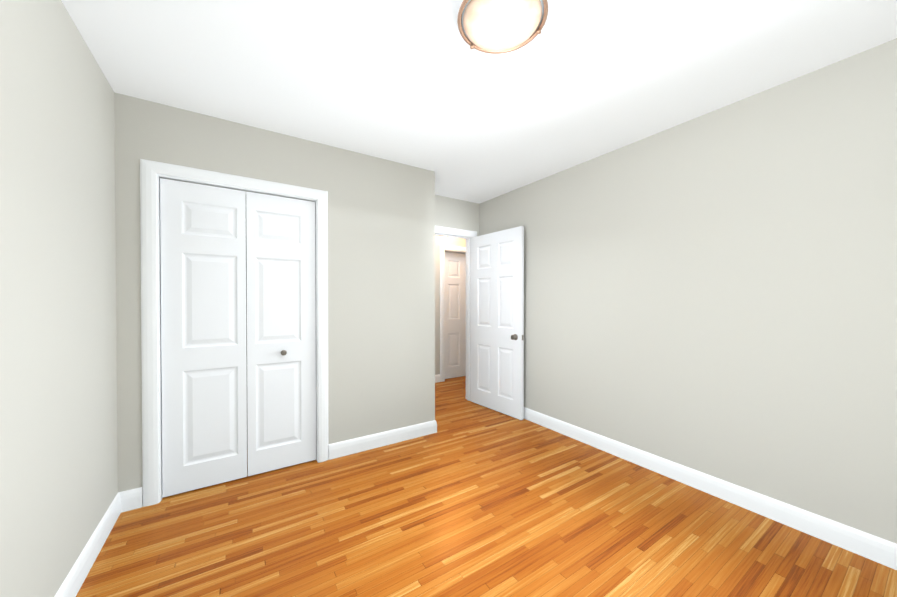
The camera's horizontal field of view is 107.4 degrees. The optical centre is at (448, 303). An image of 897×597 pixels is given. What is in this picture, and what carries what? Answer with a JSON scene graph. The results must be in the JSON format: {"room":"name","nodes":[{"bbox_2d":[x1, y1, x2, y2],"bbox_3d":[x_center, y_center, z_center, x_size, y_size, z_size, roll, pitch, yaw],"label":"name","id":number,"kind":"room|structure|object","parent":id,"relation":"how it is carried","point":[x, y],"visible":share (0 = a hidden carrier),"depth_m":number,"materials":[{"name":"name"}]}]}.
{"room":"empty bedroom","nodes":[
{"label":"empty bedroom","id":0,"kind":"room"},
{"bbox_2d":[0,0,117,596],"bbox_3d":[-2.027,-0.001,1.932,0.120,2.485,6.954,0,1,-33],"label":"wall","id":1,"kind":"structure","parent":0,"point":[58,428],"depth_m":1.27,"materials":[{"name":"grey paint"}]},
{"bbox_2d":[55,490,130,596],"bbox_3d":[-1.045,1.194,0.568,0.030,0.118,3.339,0,1,-33],"label":"baseboard","id":2,"kind":"structure","parent":1,"relation":"attached to","point":[74,580],"depth_m":1.59,"materials":[{"name":"white paint"}]},
{"bbox_2d":[114,92,434,491],"bbox_3d":[-1.081,-0.007,2.596,2.189,2.485,0.120,0,1,-33],"label":"wall","id":3,"kind":"structure","parent":0,"point":[381,294],"depth_m":2.67,"materials":[{"name":"grey paint"}]},
{"bbox_2d":[140,159,328,506],"bbox_3d":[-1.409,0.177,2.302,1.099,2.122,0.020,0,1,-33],"label":"trim","id":4,"kind":"structure","parent":3,"relation":"attached to","point":[150,170],"depth_m":2.04,"materials":[{"name":"white paint"}]},
{"bbox_2d":[160,178,315,497],"bbox_3d":[-1.424,0.215,2.326,0.921,2.025,0.081,0,1,-33],"label":"closet door","id":5,"kind":"structure","parent":3,"relation":"in","point":[226,400],"depth_m":2.29,"materials":[{"name":"white paint"}]},
{"bbox_2d":[329,420,436,459],"bbox_3d":[-0.690,1.172,3.128,0.996,0.118,0.600,0,1,-33],"label":"baseboard","id":6,"kind":"structure","parent":3,"relation":"attached to","point":[357,445],"depth_m":2.84,"materials":[{"name":"white paint"}]},
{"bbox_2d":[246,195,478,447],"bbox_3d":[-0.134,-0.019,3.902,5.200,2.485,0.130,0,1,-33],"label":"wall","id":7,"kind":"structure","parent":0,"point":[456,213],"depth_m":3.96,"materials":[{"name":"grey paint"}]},
{"bbox_2d":[435,232,471,400],"bbox_3d":[-0.081,0.201,3.941,0.804,2.045,0.035,0,1,-33],"label":"door frame","id":8,"kind":"object","parent":7,"relation":"attached to","point":[468,319],"visible":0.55,"depth_m":4.15,"materials":[{"name":"white paint"}]},
{"bbox_2d":[435,226,476,236],"bbox_3d":[-0.045,0.159,3.884,0.974,2.130,0.020,0,1,-33],"label":"trim","id":9,"kind":"structure","parent":7,"relation":"attached to","point":[453,231],"depth_m":3.95,"materials":[{"name":"white paint"}]},
{"bbox_2d":[471,226,523,419],"bbox_3d":[0.534,0.202,3.774,0.144,2.030,0.809,0,1,-37],"label":"entry door","id":10,"kind":"structure","parent":7,"relation":"in","point":[497,321],"depth_m":3.71,"materials":[{"name":"white paint"}]},
{"bbox_2d":[435,235,465,374],"bbox_3d":[-0.719,-0.027,4.804,5.200,2.485,0.120,0,1,-33],"label":"wall","id":11,"kind":"structure","parent":0,"point":[449,241],"depth_m":5.10,"materials":[{"name":"grey paint"}]},
{"bbox_2d":[435,374,439,382],"bbox_3d":[-1.495,1.162,4.229,3.260,0.118,0.015,0,1,-33],"label":"baseboard","id":12,"kind":"structure","parent":11,"relation":"attached to","point":[437,377],"depth_m":5.07,"materials":[{"name":"white paint"}]},
{"bbox_2d":[440,245,465,381],"bbox_3d":[0.280,0.146,5.370,0.970,2.130,0.020,0,1,-33],"label":"trim","id":13,"kind":"structure","parent":11,"relation":"attached to","point":[443,248],"depth_m":5.12,"materials":[{"name":"white paint"}]},
{"bbox_2d":[445,250,465,253],"bbox_3d":[0.242,0.178,5.429,0.840,2.065,0.124,0,1,-33],"label":"door frame","id":14,"kind":"structure","parent":11,"relation":"attached to","point":[455,252],"depth_m":5.37,"materials":[{"name":"white paint"}]},
{"bbox_2d":[445,252,465,378],"bbox_3d":[0.221,0.187,5.461,0.794,2.030,0.035,0,1,-33],"label":"hall door","id":15,"kind":"structure","parent":11,"relation":"in","point":[455,314],"depth_m":5.37,"materials":[{"name":"white paint"}]},
{"bbox_2d":[61,0,896,203],"bbox_3d":[0.155,-1.286,3.336,5.320,0.060,6.954,0,1,-33],"label":"ceiling","id":16,"kind":"structure","parent":0,"point":[419,84],"depth_m":1.73,"materials":[{"name":"white paint"}]},
{"bbox_2d":[457,0,547,53],"bbox_3d":[0.225,-1.193,1.391,0.376,0.092,0.376,0,1,-33],"label":"lamp","id":17,"kind":"object","parent":16,"relation":"attached to","point":[495,26],"visible":1,"depth_m":1.36,"materials":[{"name":"white glass"}]},
{"bbox_2d":[76,376,896,596],"bbox_3d":[0.155,1.258,3.359,5.320,0.060,6.954,0,1,-33],"label":"floor","id":18,"kind":"structure","parent":0,"point":[470,499],"depth_m":1.77,"materials":[{"name":"orange wood"}]},
{"bbox_2d":[479,38,896,543],"bbox_3d":[1.510,-0.007,2.563,0.120,2.485,3.924,0,1,-33],"label":"wall","id":19,"kind":"structure","parent":0,"point":[713,293],"depth_m":2.01,"materials":[{"name":"grey paint"}]},
{"bbox_2d":[524,407,896,569],"bbox_3d":[1.443,1.177,2.531,0.039,0.118,3.924,0,1,-33],"label":"baseboard","id":20,"kind":"structure","parent":19,"relation":"attached to","point":[882,551],"depth_m":1.99,"materials":[{"name":"white paint"}]}
]}

